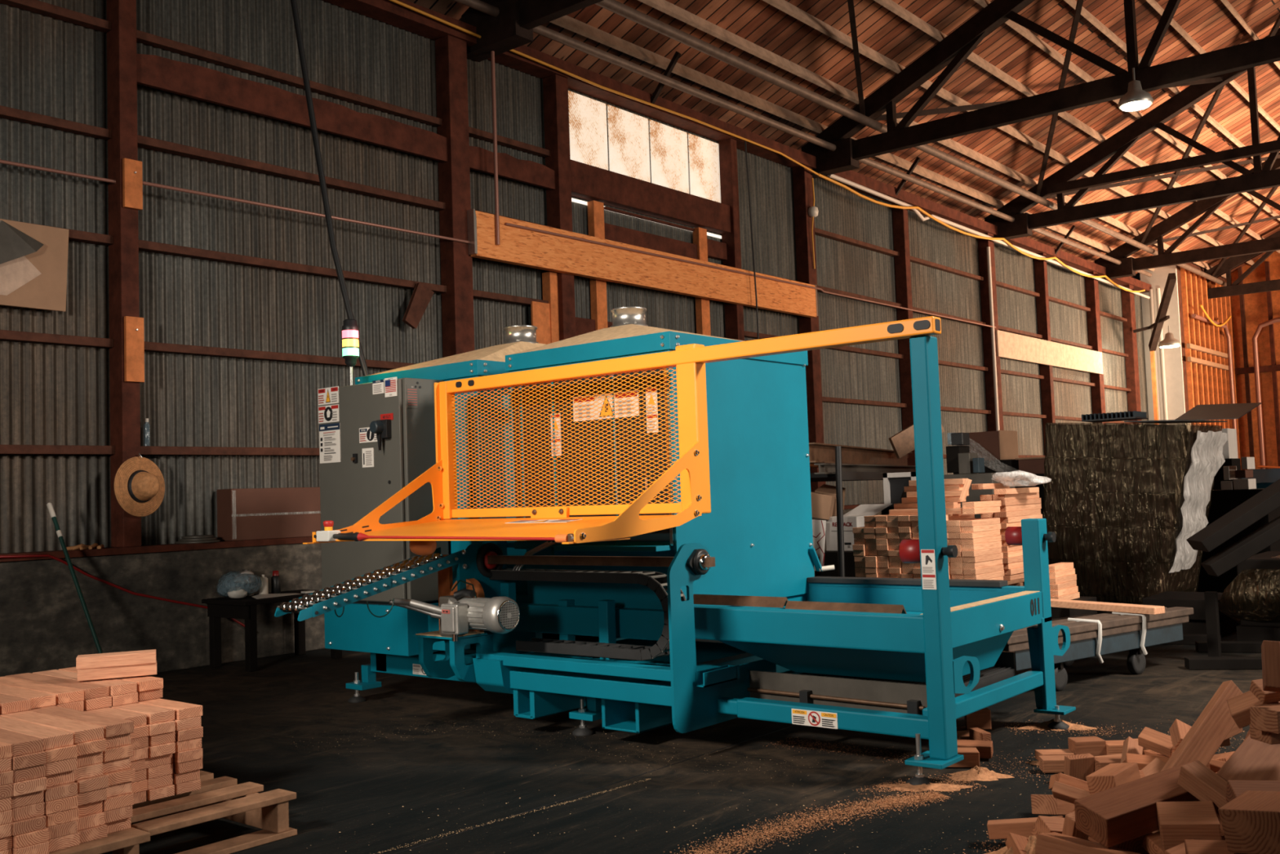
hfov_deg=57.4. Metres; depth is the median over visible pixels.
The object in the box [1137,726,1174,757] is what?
wood offcut
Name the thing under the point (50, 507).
broom
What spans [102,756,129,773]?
board
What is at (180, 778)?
board
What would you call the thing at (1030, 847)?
mound
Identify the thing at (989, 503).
board
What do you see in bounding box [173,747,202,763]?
board
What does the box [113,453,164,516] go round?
straw hat
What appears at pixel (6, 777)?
board
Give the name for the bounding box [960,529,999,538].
board
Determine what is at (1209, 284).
stud
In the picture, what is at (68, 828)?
board
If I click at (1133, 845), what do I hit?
wood offcut
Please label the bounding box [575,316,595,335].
board
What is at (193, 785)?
board
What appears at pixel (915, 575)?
board
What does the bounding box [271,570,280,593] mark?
bottle
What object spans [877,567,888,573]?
board
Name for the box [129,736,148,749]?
board
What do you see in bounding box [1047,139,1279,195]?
roof beam
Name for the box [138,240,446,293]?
beam
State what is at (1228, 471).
carton
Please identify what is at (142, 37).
beam
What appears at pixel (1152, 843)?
wood offcut
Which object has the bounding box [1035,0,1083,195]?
brace
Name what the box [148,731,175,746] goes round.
board
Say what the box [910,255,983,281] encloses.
beam
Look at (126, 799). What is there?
board
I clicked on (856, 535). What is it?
board
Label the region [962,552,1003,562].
board
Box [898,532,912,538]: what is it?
board
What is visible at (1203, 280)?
stud
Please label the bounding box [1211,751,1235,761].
wood offcut
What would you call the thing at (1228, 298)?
stud
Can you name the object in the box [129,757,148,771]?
board
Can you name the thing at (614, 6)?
roof purlin
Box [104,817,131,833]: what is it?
board
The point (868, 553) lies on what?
board
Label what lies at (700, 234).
stud
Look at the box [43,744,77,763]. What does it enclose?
board
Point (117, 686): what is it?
board
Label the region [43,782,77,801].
board
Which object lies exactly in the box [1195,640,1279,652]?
plank
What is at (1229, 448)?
box
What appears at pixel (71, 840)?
board
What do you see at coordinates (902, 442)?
scrap
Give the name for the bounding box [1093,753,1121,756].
wood offcut
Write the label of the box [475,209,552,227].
beam
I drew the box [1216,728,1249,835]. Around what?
wood offcut
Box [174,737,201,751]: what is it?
board
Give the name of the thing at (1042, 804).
wood offcut
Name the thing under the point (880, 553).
board
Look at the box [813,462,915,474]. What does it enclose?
steel beam
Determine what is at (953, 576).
board
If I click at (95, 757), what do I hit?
board
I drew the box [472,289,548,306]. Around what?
beam
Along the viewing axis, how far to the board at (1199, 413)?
9.78 m
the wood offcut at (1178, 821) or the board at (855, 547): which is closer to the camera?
the wood offcut at (1178, 821)
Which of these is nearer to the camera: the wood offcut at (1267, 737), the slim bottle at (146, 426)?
the wood offcut at (1267, 737)
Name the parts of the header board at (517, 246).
plate, plate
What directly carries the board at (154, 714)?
on the board at (167, 726)
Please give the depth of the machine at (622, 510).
5.63 m
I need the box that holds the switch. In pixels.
[369,418,391,449]
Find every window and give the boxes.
[568,90,608,169]
[571,197,721,238]
[607,104,650,182]
[648,119,688,193]
[688,133,720,202]
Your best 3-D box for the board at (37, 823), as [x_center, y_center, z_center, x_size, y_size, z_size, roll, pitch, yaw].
[-2.204,1.179,3.729,1.200,0.036,0.090,-5,-4,40]
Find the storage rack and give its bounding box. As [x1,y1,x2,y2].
[809,445,893,577]
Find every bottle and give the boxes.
[143,418,150,445]
[271,570,280,593]
[946,432,951,444]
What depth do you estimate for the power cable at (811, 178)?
15.32 m
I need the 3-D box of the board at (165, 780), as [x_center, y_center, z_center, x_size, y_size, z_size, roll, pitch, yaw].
[-1.988,1.241,4.287,0.920,0.036,0.090,-5,-4,40]
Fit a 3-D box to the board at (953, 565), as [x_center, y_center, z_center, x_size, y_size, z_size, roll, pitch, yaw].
[2.143,0.884,7.584,0.083,0.038,0.430,-5,-5,40]
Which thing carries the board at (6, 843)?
on the board at (8, 851)
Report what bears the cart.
on the floor at (256, 725)
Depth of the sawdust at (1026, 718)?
5.24 m
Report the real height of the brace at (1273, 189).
1.349 m
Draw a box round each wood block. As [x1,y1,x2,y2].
[122,157,142,210]
[124,315,144,382]
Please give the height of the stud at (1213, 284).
5.900 m
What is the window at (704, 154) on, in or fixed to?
in the wall at (51, 394)
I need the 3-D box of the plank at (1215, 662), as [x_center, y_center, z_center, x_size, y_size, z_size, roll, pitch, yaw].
[3.479,1.363,6.759,0.600,0.060,0.100,-3,-3,11]
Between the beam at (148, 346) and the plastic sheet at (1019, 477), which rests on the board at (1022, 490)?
the plastic sheet at (1019, 477)
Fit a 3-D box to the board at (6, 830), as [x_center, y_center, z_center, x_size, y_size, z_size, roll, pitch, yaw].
[-2.267,1.177,3.663,1.200,0.036,0.090,-5,-4,40]
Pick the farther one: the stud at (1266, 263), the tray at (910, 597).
the stud at (1266, 263)
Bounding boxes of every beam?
[0,0,550,157]
[0,105,445,210]
[0,329,417,369]
[0,444,319,455]
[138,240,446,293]
[808,442,911,465]
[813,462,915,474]
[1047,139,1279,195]
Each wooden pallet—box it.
[48,770,297,853]
[1007,577,1024,586]
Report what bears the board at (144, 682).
on the board at (156, 693)
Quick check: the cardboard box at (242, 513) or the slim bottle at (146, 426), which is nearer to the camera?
the slim bottle at (146, 426)
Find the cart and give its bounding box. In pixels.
[1002,606,1193,690]
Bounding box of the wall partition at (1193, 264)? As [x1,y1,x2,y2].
[1176,262,1226,412]
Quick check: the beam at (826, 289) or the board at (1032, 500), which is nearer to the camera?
the board at (1032, 500)
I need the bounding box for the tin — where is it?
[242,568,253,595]
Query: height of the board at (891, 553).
0.038 m
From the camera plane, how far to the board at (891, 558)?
7.70 m
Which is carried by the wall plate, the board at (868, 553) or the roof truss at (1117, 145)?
the roof truss at (1117, 145)
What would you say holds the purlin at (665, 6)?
on the roof truss
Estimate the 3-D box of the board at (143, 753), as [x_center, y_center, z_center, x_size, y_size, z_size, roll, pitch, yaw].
[-2.042,1.128,4.213,0.920,0.036,0.090,-5,-4,40]
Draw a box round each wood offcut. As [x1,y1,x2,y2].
[946,747,979,767]
[956,726,968,731]
[956,730,969,739]
[956,739,993,758]
[964,706,991,729]
[968,727,991,740]
[986,815,1063,839]
[1005,832,1028,853]
[1031,794,1075,814]
[1031,815,1064,835]
[1035,748,1074,760]
[1035,831,1139,853]
[1038,755,1067,773]
[1048,773,1088,791]
[1051,781,1089,804]
[1062,810,1089,840]
[1063,753,1094,780]
[1067,736,1106,755]
[1074,762,1199,847]
[1085,762,1140,795]
[1088,836,1142,853]
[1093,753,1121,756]
[1093,756,1121,772]
[1105,739,1124,755]
[1120,736,1142,763]
[1125,752,1169,769]
[1133,738,1148,754]
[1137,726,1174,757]
[1137,832,1152,853]
[1138,769,1145,777]
[1142,749,1168,757]
[1142,757,1165,776]
[1142,831,1164,853]
[1155,800,1222,853]
[1160,680,1242,771]
[1164,838,1195,853]
[1168,719,1191,750]
[1171,751,1226,772]
[1177,760,1227,814]
[1184,839,1244,853]
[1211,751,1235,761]
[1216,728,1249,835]
[1216,733,1279,781]
[1217,790,1279,853]
[1219,737,1230,746]
[1223,723,1242,740]
[1226,690,1279,728]
[1226,780,1279,802]
[1249,678,1279,703]
[1249,702,1279,733]
[1249,724,1279,744]
[1261,640,1279,692]
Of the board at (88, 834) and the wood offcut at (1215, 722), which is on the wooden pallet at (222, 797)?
the board at (88, 834)
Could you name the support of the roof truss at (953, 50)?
on the wall plate
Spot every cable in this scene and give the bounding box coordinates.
[290,0,369,376]
[389,0,818,175]
[811,177,815,268]
[817,173,1145,292]
[1199,303,1231,326]
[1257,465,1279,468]
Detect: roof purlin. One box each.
[453,0,1151,276]
[595,0,1226,286]
[1064,0,1262,163]
[1146,0,1279,132]
[1220,0,1279,69]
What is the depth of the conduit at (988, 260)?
19.67 m
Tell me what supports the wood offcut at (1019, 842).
in the mound at (1030, 847)
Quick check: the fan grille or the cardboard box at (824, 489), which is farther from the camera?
the cardboard box at (824, 489)
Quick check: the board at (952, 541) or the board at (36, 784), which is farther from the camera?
the board at (952, 541)
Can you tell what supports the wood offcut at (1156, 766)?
on the wood offcut
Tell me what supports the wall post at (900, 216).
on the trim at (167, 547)
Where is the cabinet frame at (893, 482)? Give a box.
[881,471,915,515]
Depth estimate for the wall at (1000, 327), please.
20.93 m
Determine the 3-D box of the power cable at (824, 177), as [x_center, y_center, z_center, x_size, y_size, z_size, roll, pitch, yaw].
[6.765,-3.111,20.681,0.120,0.178,13.708,-5,-4,40]
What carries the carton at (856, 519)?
on the shelf at (830, 557)
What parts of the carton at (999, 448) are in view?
panel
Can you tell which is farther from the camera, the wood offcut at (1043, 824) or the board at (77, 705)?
the board at (77, 705)
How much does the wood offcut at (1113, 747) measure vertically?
0.075 m
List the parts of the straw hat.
crown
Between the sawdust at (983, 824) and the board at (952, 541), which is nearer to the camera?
the sawdust at (983, 824)
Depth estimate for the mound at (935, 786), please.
4.33 m
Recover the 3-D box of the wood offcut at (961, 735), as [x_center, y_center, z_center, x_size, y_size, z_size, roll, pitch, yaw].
[1.363,1.324,4.962,0.122,0.056,0.081,-2,-3,-5]
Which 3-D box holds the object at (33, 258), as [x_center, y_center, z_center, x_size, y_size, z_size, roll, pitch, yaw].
[-4.146,-1.076,7.579,0.087,0.569,0.904,-5,-4,40]
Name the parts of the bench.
leg, leg, leg, leg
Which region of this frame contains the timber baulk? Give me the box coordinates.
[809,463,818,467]
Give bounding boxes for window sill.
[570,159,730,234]
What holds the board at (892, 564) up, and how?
on the board at (891, 570)
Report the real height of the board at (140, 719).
0.036 m
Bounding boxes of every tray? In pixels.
[811,586,1022,614]
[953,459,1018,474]
[1081,410,1147,422]
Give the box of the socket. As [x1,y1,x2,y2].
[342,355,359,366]
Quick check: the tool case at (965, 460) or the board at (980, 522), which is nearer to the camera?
the board at (980, 522)
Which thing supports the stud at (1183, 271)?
attached to the wall partition at (1193, 264)
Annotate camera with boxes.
[808,206,818,217]
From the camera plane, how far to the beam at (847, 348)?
16.61 m
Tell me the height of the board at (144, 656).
0.042 m
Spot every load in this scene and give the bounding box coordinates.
[1043,422,1227,613]
[1217,551,1279,640]
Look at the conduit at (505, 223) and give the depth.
13.46 m
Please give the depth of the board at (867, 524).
7.82 m
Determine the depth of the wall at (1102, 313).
25.01 m
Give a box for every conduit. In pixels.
[0,159,470,243]
[490,50,499,244]
[504,222,995,328]
[827,173,1150,298]
[986,246,999,431]
[1149,288,1160,420]
[1155,288,1168,419]
[1191,313,1239,458]
[1252,317,1279,468]
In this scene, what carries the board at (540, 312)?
attached to the stud at (549, 279)
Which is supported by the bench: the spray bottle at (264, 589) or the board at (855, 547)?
the spray bottle at (264, 589)
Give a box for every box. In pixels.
[217,487,320,541]
[810,491,835,519]
[814,484,845,515]
[1213,428,1241,489]
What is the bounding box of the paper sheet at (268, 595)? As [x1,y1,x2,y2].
[252,593,301,599]
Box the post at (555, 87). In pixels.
[542,74,576,340]
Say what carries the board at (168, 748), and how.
on the board at (168, 758)
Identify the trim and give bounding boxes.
[0,502,884,561]
[604,206,694,231]
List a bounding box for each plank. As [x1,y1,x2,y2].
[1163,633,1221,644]
[1184,656,1262,669]
[1186,479,1279,551]
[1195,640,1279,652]
[1200,515,1279,576]
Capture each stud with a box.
[542,271,559,342]
[587,200,608,330]
[693,226,711,335]
[718,137,744,341]
[1033,253,1055,452]
[1180,266,1195,423]
[1186,269,1200,423]
[1191,271,1205,423]
[1196,274,1210,424]
[1201,276,1215,425]
[1206,280,1220,425]
[1211,280,1225,428]
[1216,283,1230,428]
[1220,284,1232,428]
[1226,296,1241,470]
[1237,266,1255,469]
[1264,261,1279,466]
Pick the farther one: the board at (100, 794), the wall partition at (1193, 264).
the wall partition at (1193, 264)
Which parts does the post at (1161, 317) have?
arm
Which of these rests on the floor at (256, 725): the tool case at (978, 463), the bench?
the bench
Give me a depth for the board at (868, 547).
7.81 m
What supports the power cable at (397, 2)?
attached to the roof truss at (514, 24)
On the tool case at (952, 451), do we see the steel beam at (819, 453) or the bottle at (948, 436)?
the bottle at (948, 436)
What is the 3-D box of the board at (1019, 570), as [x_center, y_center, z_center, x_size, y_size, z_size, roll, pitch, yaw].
[2.614,0.967,7.986,0.083,0.038,0.620,-5,-4,39]
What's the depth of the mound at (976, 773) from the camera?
4.45 m
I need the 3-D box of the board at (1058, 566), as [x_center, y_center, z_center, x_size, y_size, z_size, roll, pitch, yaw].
[2.741,0.918,7.672,0.083,0.038,0.360,-5,-4,38]
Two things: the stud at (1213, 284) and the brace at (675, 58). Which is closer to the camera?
the brace at (675, 58)
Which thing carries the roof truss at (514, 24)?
on the wall plate
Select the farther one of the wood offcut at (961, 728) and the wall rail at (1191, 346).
the wall rail at (1191, 346)
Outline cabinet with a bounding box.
[943,472,1014,518]
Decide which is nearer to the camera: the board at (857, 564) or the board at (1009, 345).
the board at (857, 564)
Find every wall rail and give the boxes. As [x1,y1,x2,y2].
[1186,342,1227,358]
[1186,356,1228,370]
[1235,364,1279,374]
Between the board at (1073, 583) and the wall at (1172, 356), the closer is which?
the board at (1073, 583)
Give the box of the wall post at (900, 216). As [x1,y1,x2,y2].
[891,201,915,465]
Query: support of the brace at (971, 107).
attached to the roof truss at (953, 50)
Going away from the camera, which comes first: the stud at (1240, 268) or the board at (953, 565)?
the board at (953, 565)
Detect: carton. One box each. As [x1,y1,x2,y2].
[812,519,826,570]
[825,503,892,551]
[953,430,1018,474]
[1015,456,1044,474]
[1220,480,1234,489]
[1222,466,1237,479]
[1233,478,1256,489]
[1235,469,1253,478]
[1240,457,1254,469]
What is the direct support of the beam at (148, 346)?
attached to the wall at (51, 394)
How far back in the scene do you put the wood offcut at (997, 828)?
3.59 m
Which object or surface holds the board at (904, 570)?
on the board at (903, 575)
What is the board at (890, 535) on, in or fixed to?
on the board at (891, 541)
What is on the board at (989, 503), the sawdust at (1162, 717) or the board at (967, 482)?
the board at (967, 482)
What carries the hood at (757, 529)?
attached to the machine at (622, 510)
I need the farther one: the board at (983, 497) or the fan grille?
the board at (983, 497)
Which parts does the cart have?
rail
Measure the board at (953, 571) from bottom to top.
0.038 m
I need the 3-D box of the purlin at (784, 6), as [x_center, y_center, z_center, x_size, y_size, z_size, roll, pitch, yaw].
[2.700,-4.567,14.152,0.101,0.156,41.000,-5,-4,40]
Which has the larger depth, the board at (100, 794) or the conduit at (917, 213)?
the conduit at (917, 213)
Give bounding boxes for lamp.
[1117,67,1153,111]
[1158,325,1181,348]
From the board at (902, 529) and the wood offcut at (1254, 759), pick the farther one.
the board at (902, 529)
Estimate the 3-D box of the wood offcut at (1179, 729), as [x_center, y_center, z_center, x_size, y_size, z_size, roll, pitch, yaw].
[1.907,1.091,4.084,0.096,0.118,0.165,-3,-4,20]
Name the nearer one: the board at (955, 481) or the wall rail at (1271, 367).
the board at (955, 481)
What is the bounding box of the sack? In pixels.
[175,534,220,543]
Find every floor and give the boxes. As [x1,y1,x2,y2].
[102,608,1262,853]
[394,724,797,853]
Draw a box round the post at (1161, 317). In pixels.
[1133,272,1176,420]
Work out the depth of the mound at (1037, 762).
4.66 m
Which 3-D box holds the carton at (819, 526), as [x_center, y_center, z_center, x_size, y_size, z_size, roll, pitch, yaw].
[1.416,0.975,9.670,0.261,0.440,0.014,-2,-3,8]
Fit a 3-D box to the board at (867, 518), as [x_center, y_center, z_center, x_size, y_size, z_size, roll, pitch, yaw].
[1.674,0.619,7.987,0.083,0.038,0.430,-5,-4,40]
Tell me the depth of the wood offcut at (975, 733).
4.84 m
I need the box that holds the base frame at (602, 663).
[475,651,719,681]
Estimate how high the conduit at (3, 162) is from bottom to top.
0.082 m
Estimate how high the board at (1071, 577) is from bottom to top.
0.038 m
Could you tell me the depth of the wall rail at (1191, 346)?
27.43 m
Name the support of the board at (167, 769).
on the board at (165, 780)
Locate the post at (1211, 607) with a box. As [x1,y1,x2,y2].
[1204,591,1221,657]
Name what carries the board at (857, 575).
on the board
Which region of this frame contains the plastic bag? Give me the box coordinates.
[217,570,262,598]
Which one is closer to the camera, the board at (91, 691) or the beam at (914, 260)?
the board at (91, 691)
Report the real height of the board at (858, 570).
0.038 m
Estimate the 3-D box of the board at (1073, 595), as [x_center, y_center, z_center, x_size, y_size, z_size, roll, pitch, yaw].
[2.746,1.104,7.597,0.083,0.038,0.360,-5,-4,41]
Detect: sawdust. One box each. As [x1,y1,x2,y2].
[310,735,1048,853]
[377,778,648,853]
[663,790,949,853]
[763,736,914,762]
[855,771,986,800]
[943,823,1006,853]
[987,716,1244,786]
[1000,718,1157,738]
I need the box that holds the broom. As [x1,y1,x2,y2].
[46,502,102,653]
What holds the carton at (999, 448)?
on the crate
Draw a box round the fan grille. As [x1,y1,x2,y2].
[497,600,519,630]
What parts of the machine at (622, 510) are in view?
ramp rail, cabinet door, rating plate, guard arm, ramp rail, name plate, gate post, gear motor, pull cord, plate, motor, scoop plate, hinge plate, cable chain, guard arm, gate post, hook plate, rail, conveyor frame, rail, tall post, foot plate, rail, belt plate, short post, foot plate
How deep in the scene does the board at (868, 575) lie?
7.79 m
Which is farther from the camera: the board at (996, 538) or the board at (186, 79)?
the board at (186, 79)
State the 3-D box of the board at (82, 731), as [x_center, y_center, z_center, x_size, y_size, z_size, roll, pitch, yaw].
[-2.118,0.967,3.912,1.200,0.036,0.090,-5,-4,40]
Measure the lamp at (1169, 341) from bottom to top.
0.436 m
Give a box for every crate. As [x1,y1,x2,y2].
[1014,473,1044,518]
[1050,596,1097,618]
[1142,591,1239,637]
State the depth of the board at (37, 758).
3.36 m
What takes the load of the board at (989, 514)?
on the board
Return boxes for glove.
[66,542,104,550]
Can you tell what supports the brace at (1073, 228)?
attached to the wall plate
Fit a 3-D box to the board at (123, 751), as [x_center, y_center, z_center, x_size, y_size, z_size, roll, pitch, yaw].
[-2.065,1.043,3.983,1.200,0.036,0.090,-5,-4,39]
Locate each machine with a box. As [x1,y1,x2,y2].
[274,306,1075,785]
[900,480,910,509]
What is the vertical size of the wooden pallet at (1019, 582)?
0.143 m
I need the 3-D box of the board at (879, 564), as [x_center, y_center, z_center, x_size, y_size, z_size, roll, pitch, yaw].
[1.742,0.917,7.912,0.083,0.038,0.430,-5,-4,40]
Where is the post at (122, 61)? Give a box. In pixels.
[106,0,141,546]
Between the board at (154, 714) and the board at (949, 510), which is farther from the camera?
the board at (949, 510)
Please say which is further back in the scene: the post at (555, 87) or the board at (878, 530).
the post at (555, 87)
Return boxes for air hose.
[0,554,244,626]
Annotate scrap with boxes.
[402,282,434,328]
[888,423,944,458]
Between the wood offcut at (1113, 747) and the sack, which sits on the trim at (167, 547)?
the sack
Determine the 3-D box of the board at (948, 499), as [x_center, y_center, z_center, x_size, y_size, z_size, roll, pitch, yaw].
[1.946,0.482,7.761,0.420,0.038,0.083,-5,-4,40]
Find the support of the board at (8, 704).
on the board at (82, 731)
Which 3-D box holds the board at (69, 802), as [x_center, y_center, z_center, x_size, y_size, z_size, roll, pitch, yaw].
[-2.151,1.145,3.809,1.200,0.036,0.090,-5,-4,40]
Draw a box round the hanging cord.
[744,141,759,339]
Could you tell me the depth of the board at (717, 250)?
13.89 m
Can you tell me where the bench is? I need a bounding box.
[201,589,342,671]
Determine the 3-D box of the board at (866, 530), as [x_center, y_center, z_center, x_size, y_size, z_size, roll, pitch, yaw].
[1.665,0.695,7.976,0.083,0.038,0.430,-5,-4,39]
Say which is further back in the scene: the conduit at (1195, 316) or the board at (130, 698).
the conduit at (1195, 316)
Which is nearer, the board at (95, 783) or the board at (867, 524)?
the board at (95, 783)
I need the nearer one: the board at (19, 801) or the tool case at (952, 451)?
the board at (19, 801)
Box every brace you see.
[650,51,680,103]
[847,0,865,115]
[875,76,1222,120]
[895,156,920,195]
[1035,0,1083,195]
[1045,154,1279,199]
[1054,225,1075,254]
[1139,85,1224,243]
[1147,215,1279,245]
[1210,186,1278,276]
[1266,13,1279,37]
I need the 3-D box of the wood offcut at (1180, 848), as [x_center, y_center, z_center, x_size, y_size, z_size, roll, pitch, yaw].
[1.393,1.093,2.960,0.126,0.071,0.082,0,-4,-30]
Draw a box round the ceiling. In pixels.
[406,0,1279,280]
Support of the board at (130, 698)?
on the board at (154, 714)
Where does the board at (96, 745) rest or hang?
on the board at (95, 757)
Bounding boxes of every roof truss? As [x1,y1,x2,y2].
[460,0,603,62]
[800,0,1279,178]
[984,27,1279,240]
[1094,152,1279,279]
[1204,230,1279,298]
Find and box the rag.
[301,590,314,593]
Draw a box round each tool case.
[946,445,969,472]
[951,432,969,445]
[958,453,978,474]
[972,457,984,472]
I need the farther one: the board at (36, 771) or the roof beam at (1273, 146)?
the roof beam at (1273, 146)
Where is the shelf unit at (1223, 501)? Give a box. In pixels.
[1196,488,1279,592]
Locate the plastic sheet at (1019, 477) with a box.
[991,470,1051,486]
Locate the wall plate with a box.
[322,0,1151,293]
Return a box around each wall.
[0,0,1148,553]
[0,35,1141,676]
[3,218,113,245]
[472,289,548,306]
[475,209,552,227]
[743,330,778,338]
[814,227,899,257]
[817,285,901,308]
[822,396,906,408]
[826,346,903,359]
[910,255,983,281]
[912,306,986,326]
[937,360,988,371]
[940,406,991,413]
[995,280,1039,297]
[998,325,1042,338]
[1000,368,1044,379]
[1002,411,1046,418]
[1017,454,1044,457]
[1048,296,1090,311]
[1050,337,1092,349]
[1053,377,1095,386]
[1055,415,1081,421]
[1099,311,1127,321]
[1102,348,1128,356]
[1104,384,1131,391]
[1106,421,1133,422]
[1139,265,1185,420]
[1225,250,1279,470]
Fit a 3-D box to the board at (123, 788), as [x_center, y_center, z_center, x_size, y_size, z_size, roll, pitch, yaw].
[-2.065,1.152,3.975,1.200,0.036,0.090,-5,-4,40]
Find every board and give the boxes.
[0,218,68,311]
[0,676,84,704]
[0,684,55,709]
[0,693,30,714]
[0,710,103,743]
[0,715,73,750]
[0,728,43,756]
[0,741,12,759]
[0,757,12,772]
[0,769,13,785]
[0,783,13,799]
[0,796,11,812]
[0,809,12,825]
[0,822,12,838]
[0,835,12,850]
[0,848,11,853]
[4,672,110,699]
[10,841,48,853]
[11,751,46,769]
[11,790,43,808]
[11,801,44,822]
[12,764,45,782]
[12,776,46,795]
[12,814,46,835]
[12,827,48,848]
[28,705,133,737]
[32,669,137,695]
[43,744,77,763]
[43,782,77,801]
[43,795,78,814]
[43,807,78,826]
[44,769,75,786]
[45,757,76,775]
[45,820,77,839]
[47,831,79,852]
[54,700,84,711]
[58,666,163,691]
[73,738,106,755]
[74,773,108,793]
[75,648,155,669]
[75,762,102,780]
[76,660,156,680]
[76,751,102,767]
[77,787,106,805]
[77,811,104,831]
[77,824,106,843]
[78,800,102,817]
[83,695,111,710]
[84,706,146,727]
[102,744,133,761]
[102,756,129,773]
[102,792,133,811]
[102,804,132,823]
[103,733,130,748]
[103,767,134,786]
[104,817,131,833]
[106,781,131,797]
[109,692,137,706]
[109,702,175,724]
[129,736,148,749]
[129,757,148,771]
[130,724,149,739]
[130,746,148,761]
[131,768,146,782]
[131,779,147,793]
[133,791,146,804]
[136,53,447,162]
[137,688,162,701]
[137,697,202,719]
[146,720,175,735]
[146,763,173,778]
[146,773,173,790]
[146,784,174,800]
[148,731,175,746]
[148,742,175,757]
[148,753,173,768]
[172,715,201,730]
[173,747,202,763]
[173,758,202,773]
[173,768,199,784]
[173,778,200,795]
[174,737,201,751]
[175,726,203,741]
[466,208,817,317]
[469,146,555,190]
[530,301,551,344]
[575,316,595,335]
[604,222,697,259]
[607,321,612,327]
[706,238,727,260]
[852,526,864,533]
[852,544,866,550]
[853,533,863,538]
[853,538,865,544]
[853,550,866,555]
[853,555,865,561]
[854,561,865,567]
[854,567,865,573]
[855,573,866,577]
[863,527,875,533]
[863,533,875,538]
[864,514,888,521]
[864,521,875,527]
[864,555,876,561]
[865,538,875,544]
[865,561,876,567]
[865,567,877,573]
[866,544,875,550]
[866,550,877,555]
[866,573,878,577]
[875,515,888,521]
[875,521,887,527]
[875,527,888,533]
[875,533,887,538]
[875,538,888,544]
[875,544,888,550]
[876,555,889,561]
[876,561,889,567]
[877,550,888,555]
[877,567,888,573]
[878,573,890,577]
[886,520,899,527]
[887,515,899,521]
[887,533,899,538]
[888,507,962,515]
[888,526,900,533]
[888,538,901,544]
[888,544,899,550]
[888,550,899,555]
[888,555,900,561]
[888,567,902,573]
[889,561,902,568]
[889,573,902,577]
[893,502,960,509]
[897,515,910,521]
[897,526,912,533]
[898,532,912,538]
[899,520,911,526]
[901,496,965,503]
[901,573,913,577]
[902,561,914,568]
[902,567,912,573]
[903,484,964,492]
[906,489,968,497]
[908,478,965,485]
[910,515,918,521]
[911,520,918,526]
[911,526,919,533]
[912,533,919,538]
[912,568,920,573]
[913,563,920,568]
[913,573,920,578]
[946,514,974,520]
[947,518,978,526]
[947,526,961,532]
[947,532,960,538]
[948,544,961,551]
[949,538,960,544]
[950,556,963,562]
[950,562,962,568]
[950,568,963,574]
[951,574,964,579]
[956,550,962,556]
[959,478,972,501]
[960,517,999,526]
[960,523,1000,532]
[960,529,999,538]
[960,535,1001,544]
[961,500,1000,508]
[961,541,1001,550]
[961,546,1001,556]
[962,506,999,514]
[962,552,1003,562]
[962,558,1002,568]
[963,564,1004,574]
[964,569,1004,579]
[971,483,1009,489]
[980,494,992,500]
[980,512,994,517]
[986,576,1003,580]
[992,492,1039,500]
[994,487,1039,494]
[994,508,1040,517]
[995,329,1103,373]
[999,528,1005,534]
[1000,497,1040,506]
[1000,502,1041,511]
[1000,514,1042,523]
[1000,521,1021,528]
[1000,534,1005,540]
[1001,540,1012,546]
[1001,545,1022,551]
[1001,549,1022,557]
[1002,555,1022,563]
[1002,560,1023,568]
[1003,572,1023,580]
[1004,566,1023,574]
[1048,562,1073,572]
[1048,568,1075,577]
[1049,573,1076,584]
[1049,580,1076,590]
[1049,586,1078,596]
[1050,591,1079,599]
[1050,598,1164,614]
[1124,402,1261,422]
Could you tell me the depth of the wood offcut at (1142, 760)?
4.13 m
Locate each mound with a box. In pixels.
[878,782,972,791]
[949,765,1013,781]
[985,832,1043,853]
[1016,718,1097,730]
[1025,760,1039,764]
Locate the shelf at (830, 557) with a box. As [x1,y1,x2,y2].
[814,550,855,577]
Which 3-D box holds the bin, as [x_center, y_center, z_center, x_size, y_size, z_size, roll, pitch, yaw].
[7.115,1.034,12.790,0.836,1.170,0.934,-5,-4,40]
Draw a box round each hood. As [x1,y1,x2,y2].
[466,306,835,653]
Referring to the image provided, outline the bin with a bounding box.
[1241,468,1279,488]
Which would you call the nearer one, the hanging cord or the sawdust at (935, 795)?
the sawdust at (935, 795)
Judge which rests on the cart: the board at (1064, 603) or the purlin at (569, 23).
the board at (1064, 603)
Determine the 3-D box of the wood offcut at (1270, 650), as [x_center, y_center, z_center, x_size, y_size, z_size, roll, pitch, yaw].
[1.697,0.643,3.143,0.048,0.135,0.101,-4,-4,30]
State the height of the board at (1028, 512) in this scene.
0.038 m

